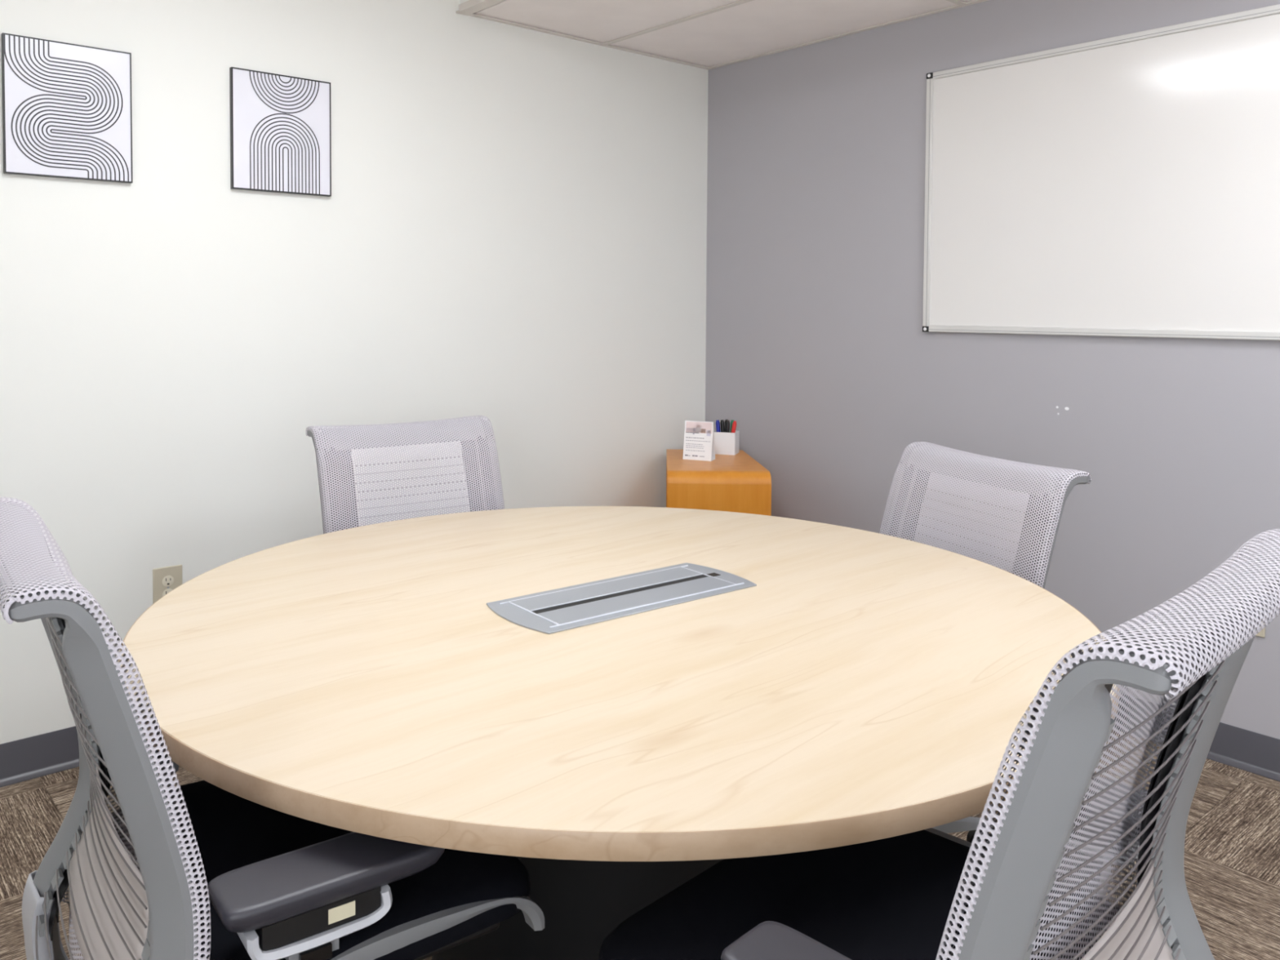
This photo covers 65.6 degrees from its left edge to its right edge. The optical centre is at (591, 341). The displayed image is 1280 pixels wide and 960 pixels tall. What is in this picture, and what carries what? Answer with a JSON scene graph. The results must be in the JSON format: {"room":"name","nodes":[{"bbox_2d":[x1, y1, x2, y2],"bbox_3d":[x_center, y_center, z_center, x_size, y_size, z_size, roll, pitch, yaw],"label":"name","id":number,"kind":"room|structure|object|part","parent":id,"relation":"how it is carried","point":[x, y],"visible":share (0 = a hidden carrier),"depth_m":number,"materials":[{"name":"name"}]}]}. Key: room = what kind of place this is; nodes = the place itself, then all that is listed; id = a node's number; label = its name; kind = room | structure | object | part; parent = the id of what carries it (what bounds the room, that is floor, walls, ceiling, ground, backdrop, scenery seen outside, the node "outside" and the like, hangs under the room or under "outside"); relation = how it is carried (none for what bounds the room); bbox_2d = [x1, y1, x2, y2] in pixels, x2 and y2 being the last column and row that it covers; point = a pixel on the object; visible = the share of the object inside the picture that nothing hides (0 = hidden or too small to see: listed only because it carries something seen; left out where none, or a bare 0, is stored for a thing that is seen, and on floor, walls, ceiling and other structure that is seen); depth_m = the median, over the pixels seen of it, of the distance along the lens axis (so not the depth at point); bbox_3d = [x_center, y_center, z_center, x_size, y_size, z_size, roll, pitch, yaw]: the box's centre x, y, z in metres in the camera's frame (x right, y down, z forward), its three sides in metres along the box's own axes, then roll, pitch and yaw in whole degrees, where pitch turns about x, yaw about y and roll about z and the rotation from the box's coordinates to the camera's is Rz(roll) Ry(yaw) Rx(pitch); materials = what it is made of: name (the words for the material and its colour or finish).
{"room":"meeting room","nodes":[
{"label":"meeting room","id":0,"kind":"room"},
{"bbox_2d":[0,0,708,744],"bbox_3d":[-1.158,-0.085,3.045,4.450,2.570,0.100,-1,3,-40],"label":"wall","id":1,"kind":"structure","parent":0,"point":[511,231],"depth_m":3.22,"materials":[{"name":"white paint"}]},
{"bbox_2d":[0,725,79,787],"bbox_3d":[-1.125,1.127,3.039,4.250,0.108,0.022,-1,3,-40],"label":"baseboard","id":2,"kind":"structure","parent":1,"relation":"attached to","point":[37,756],"depth_m":2.72,"materials":[{"name":"rubber"}]},
{"bbox_2d":[1,32,132,183],"bbox_3d":[-1.433,-0.631,2.719,0.318,0.367,0.016,-1,3,-40],"label":"framed print","id":3,"kind":"object","parent":1,"relation":"attached to","point":[67,113],"visible":1,"depth_m":2.71,"materials":[{"name":"paper"}]},
{"bbox_2d":[152,564,182,604],"bbox_3d":[-1.252,0.728,2.927,0.084,0.124,0.008,-1,3,-40],"label":"power outlet","id":4,"kind":"object","parent":1,"relation":"attached to","point":[166,579],"visible":0.7,"depth_m":2.92,"materials":[{"name":"beige plastic"}]},
{"bbox_2d":[162,588,172,596],"bbox_3d":[-1.250,0.747,2.926,0.033,0.033,0.002,-1,3,-40],"label":"socket","id":5,"kind":"object","parent":4,"relation":"attached to","point":[165,591],"depth_m":2.92,"materials":[{"name":"beige plastic"}]},
{"bbox_2d":[162,575,173,586],"bbox_3d":[-1.250,0.708,2.924,0.033,0.033,0.002,-1,3,-40],"label":"socket","id":6,"kind":"object","parent":4,"relation":"attached to","point":[167,580],"depth_m":2.92,"materials":[{"name":"beige plastic"}]},
{"bbox_2d":[229,66,331,196],"bbox_3d":[-0.970,-0.649,3.105,0.320,0.365,0.016,-1,3,-40],"label":"framed print","id":7,"kind":"object","parent":1,"relation":"attached to","point":[281,139],"visible":1,"depth_m":3.09,"materials":[{"name":"paper"}]},
{"bbox_2d":[455,0,505,15],"bbox_3d":[0.900,-1.160,1.887,0.050,0.122,4.250,-1,3,-40],"label":"trim","id":8,"kind":"structure","parent":1,"relation":"attached to","point":[466,7],"depth_m":3.45,"materials":[{"name":"white paint"}]},
{"bbox_2d":[0,729,1279,959],"bbox_3d":[0.229,1.294,1.421,4.450,0.100,4.450,-1,3,-40],"label":"floor","id":9,"kind":"structure","parent":0,"point":[1232,859],"depth_m":2.35,"materials":[{"name":"carpet"}]},
{"bbox_2d":[0,497,544,959],"bbox_3d":[-0.453,0.724,1.352,0.644,1.036,0.764,-1,2,-35],"label":"office chair","id":10,"kind":"object","parent":9,"relation":"on","point":[198,870],"visible":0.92,"depth_m":1.08,"materials":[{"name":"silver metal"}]},
{"bbox_3d":[-0.623,0.248,1.108,0.071,0.057,0.465,-1,2,-35],"label":"rail","id":11,"kind":"part","parent":10,"relation":"part of","materials":[{"name":"grey plastic"}]},
{"bbox_3d":[-0.574,0.626,1.156,0.051,0.125,0.349,-1,2,-35],"label":"lumbar panel","id":12,"kind":"part","parent":10,"relation":"part of","materials":[{"name":"grey plastic"}]},
{"bbox_3d":[-0.313,0.702,1.082,0.064,0.124,0.054,-1,2,-35],"label":"arm stem","id":13,"kind":"part","parent":10,"relation":"part of","materials":[{"name":"silver metal"}]},
{"bbox_3d":[-0.363,0.678,1.306,0.425,0.060,0.514,-1,2,-35],"label":"seat","id":14,"kind":"part","parent":10,"relation":"part of","materials":[{"name":"black fabric"}]},
{"bbox_3d":[-0.223,0.696,1.117,0.401,0.075,0.035,-1,2,-37],"label":"seat rail","id":15,"kind":"part","parent":10,"relation":"part of","materials":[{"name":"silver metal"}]},
{"bbox_2d":[306,415,504,533],"bbox_3d":[-0.366,0.716,2.524,0.670,0.972,0.644,-1,2,-34],"label":"office chair","id":16,"kind":"object","parent":9,"relation":"on","point":[333,446],"visible":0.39,"depth_m":2.68,"materials":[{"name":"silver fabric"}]},
{"bbox_3d":[-0.516,0.256,2.734,0.465,0.057,0.071,-1,2,-34],"label":"rail","id":17,"kind":"part","parent":16,"relation":"part of","materials":[{"name":"grey plastic"}]},
{"bbox_2d":[118,506,1119,959],"bbox_3d":[0.040,0.857,1.916,1.718,0.737,1.718,-1,3,-40],"label":"round table","id":18,"kind":"object","parent":9,"relation":"on","point":[868,686],"visible":0.83,"depth_m":1.49,"materials":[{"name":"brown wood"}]},
{"bbox_2d":[486,562,756,634],"bbox_3d":[0.067,0.486,1.909,0.536,0.006,0.208,-1,2,-37],"label":"cable grommet","id":19,"kind":"object","parent":18,"relation":"on","point":[566,608],"visible":1,"depth_m":1.88,"materials":[{"name":"silver metal"}]},
{"bbox_3d":[0.040,0.483,1.945,0.424,0.002,0.071,-1,2,-37],"label":"lid","id":20,"kind":"part","parent":19,"relation":"part of","materials":[{"name":"silver metal"}]},
{"bbox_3d":[0.094,0.486,1.872,0.424,0.002,0.071,-1,2,-37],"label":"lid","id":21,"kind":"part","parent":19,"relation":"part of","materials":[{"name":"silver metal"}]},
{"bbox_2d":[666,448,771,515],"bbox_3d":[0.470,0.812,3.884,0.375,0.695,0.579,0,2,2],"label":"side table","id":22,"kind":"object","parent":9,"relation":"on","point":[737,483],"visible":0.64,"depth_m":3.59,"materials":[{"name":"brown wood"}]},
{"bbox_2d":[682,420,715,461],"bbox_3d":[0.423,0.389,3.892,0.116,0.150,0.055,1,2,24],"label":"tent card","id":23,"kind":"object","parent":22,"relation":"on","point":[699,436],"visible":1,"depth_m":3.88,"materials":[{"name":"white paper"}]},
{"bbox_2d":[685,421,712,433],"bbox_3d":[0.421,0.338,3.883,0.106,0.042,0.007,1,2,24],"label":"print","id":24,"kind":"object","parent":23,"relation":"attached to","point":[691,427],"depth_m":3.88},
{"bbox_2d":[714,429,739,455],"bbox_3d":[0.551,0.414,4.058,0.092,0.090,0.082,1,2,21],"label":"cup","id":25,"kind":"object","parent":22,"relation":"on","point":[725,443],"visible":0.74,"depth_m":4.02,"materials":[{"name":"white plastic"}]},
{"bbox_2d":[715,419,720,431],"bbox_3d":[0.520,0.388,4.049,0.026,0.132,0.017,1,2,21],"label":"marker","id":26,"kind":"object","parent":25,"relation":"in","point":[717,423],"visible":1,"depth_m":4.04,"materials":[{"name":"blue plastic"}]},
{"bbox_2d":[720,419,724,432],"bbox_3d":[0.538,0.387,4.055,0.024,0.132,0.017,1,2,10],"label":"marker","id":27,"kind":"object","parent":25,"relation":"in","point":[722,423],"visible":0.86,"depth_m":4.05,"materials":[{"name":"black plastic"}]},
{"bbox_2d":[724,420,729,432],"bbox_3d":[0.554,0.388,4.040,0.020,0.131,0.017,2,2,32],"label":"marker","id":28,"kind":"object","parent":25,"relation":"in","point":[727,423],"visible":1,"depth_m":4.03,"materials":[{"name":"black plastic"}]},
{"bbox_2d":[729,419,733,432],"bbox_3d":[0.573,0.388,4.054,0.024,0.132,0.017,1,2,10],"label":"marker","id":29,"kind":"object","parent":25,"relation":"in","point":[732,420],"visible":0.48,"depth_m":4.05,"materials":[{"name":"green plastic"}]},
{"bbox_2d":[731,420,736,432],"bbox_3d":[0.574,0.389,4.032,0.034,0.131,0.017,1,2,21],"label":"marker","id":30,"kind":"object","parent":25,"relation":"in","point":[734,424],"visible":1,"depth_m":4.02,"materials":[{"name":"red plastic"}]},
{"bbox_2d":[598,528,1279,959],"bbox_3d":[0.361,0.721,1.085,0.704,1.068,0.644,-2,3,-44],"label":"office chair","id":31,"kind":"object","parent":9,"relation":"on","point":[1037,888],"visible":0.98,"depth_m":0.94,"materials":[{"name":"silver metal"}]},
{"bbox_3d":[0.301,0.670,1.091,0.514,0.060,0.425,-2,3,-44],"label":"seat","id":32,"kind":"part","parent":31,"relation":"part of","materials":[{"name":"black fabric"}]},
{"bbox_3d":[0.467,0.676,1.259,0.401,0.075,0.035,2,3,44],"label":"seat rail","id":33,"kind":"part","parent":31,"relation":"part of","materials":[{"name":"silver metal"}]},
{"bbox_3d":[0.624,0.689,1.254,0.054,0.124,0.064,-2,3,-44],"label":"arm stem","id":34,"kind":"part","parent":31,"relation":"part of","materials":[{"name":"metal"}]},
{"bbox_3d":[0.480,0.608,0.903,0.349,0.125,0.051,-2,3,-44],"label":"lumbar panel","id":35,"kind":"part","parent":31,"relation":"part of","materials":[{"name":"grey plastic"}]},
{"bbox_3d":[0.525,0.230,0.845,0.465,0.057,0.071,-2,3,-44],"label":"rail","id":36,"kind":"part","parent":31,"relation":"part of","materials":[{"name":"grey plastic"}]},
{"bbox_2d":[879,441,1091,848],"bbox_3d":[0.683,0.745,2.273,0.644,0.942,0.670,-1,2,-22],"label":"office chair","id":37,"kind":"object","parent":9,"relation":"on","point":[1048,489],"visible":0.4,"depth_m":2.31,"materials":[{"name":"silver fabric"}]},
{"bbox_3d":[0.821,1.123,2.318,0.267,0.052,0.048,0,2,-15],"label":"arm","id":38,"kind":"part","parent":37,"relation":"part of","materials":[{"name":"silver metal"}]},
{"bbox_3d":[0.937,0.307,2.360,0.071,0.057,0.465,-1,2,-22],"label":"rail","id":39,"kind":"part","parent":37,"relation":"part of","materials":[{"name":"grey plastic"}]},
{"bbox_2d":[469,0,988,70],"bbox_3d":[1.387,-1.142,2.294,1.262,0.061,4.250,-1,3,-40],"label":"ceiling","id":40,"kind":"structure","parent":0,"point":[706,34],"depth_m":3.61,"materials":[{"name":"white acoustic ceiling tile"},{"name":"painted metal grid"}]},
{"bbox_2d":[705,0,1279,739],"bbox_3d":[1.936,-0.059,2.729,0.102,2.570,4.350,-1,3,-40],"label":"wall","id":41,"kind":"structure","parent":0,"point":[820,354],"depth_m":3.55,"materials":[{"name":"grey paint"}]},
{"bbox_2d":[922,4,1279,340],"bbox_3d":[1.773,-0.463,2.817,0.024,0.912,1.830,-1,3,-40],"label":"whiteboard","id":42,"kind":"object","parent":41,"relation":"attached to","point":[1128,184],"visible":1,"depth_m":3.03,"materials":[{"name":"white ceramic"}]},
{"bbox_3d":[1.196,-0.490,3.512,0.020,0.874,0.024,-1,3,-40],"label":"frame rail","id":43,"kind":"part","parent":42,"relation":"part of","materials":[{"name":"metal"}]},
{"bbox_3d":[1.773,-0.019,2.834,0.020,0.024,1.782,-1,3,-40],"label":"frame rail","id":44,"kind":"part","parent":42,"relation":"part of","materials":[{"name":"metal"}]},
{"bbox_3d":[1.777,-0.907,2.803,0.020,0.024,1.782,-1,3,-40],"label":"frame rail","id":45,"kind":"part","parent":42,"relation":"part of","materials":[{"name":"metal"}]},
{"bbox_2d":[1113,693,1279,781],"bbox_3d":[1.852,1.150,2.771,0.022,0.108,4.250,-1,3,-40],"label":"baseboard","id":46,"kind":"structure","parent":41,"relation":"attached to","point":[1244,749],"depth_m":2.80,"materials":[{"name":"rubber"}]},
{"bbox_2d":[1255,621,1265,637],"bbox_3d":[1.843,0.761,2.781,0.008,0.124,0.084,-1,3,-40],"label":"power outlet","id":47,"kind":"object","parent":41,"relation":"attached to","point":[1262,633],"visible":0.04,"depth_m":2.75,"materials":[{"name":"beige plastic"}]}
]}

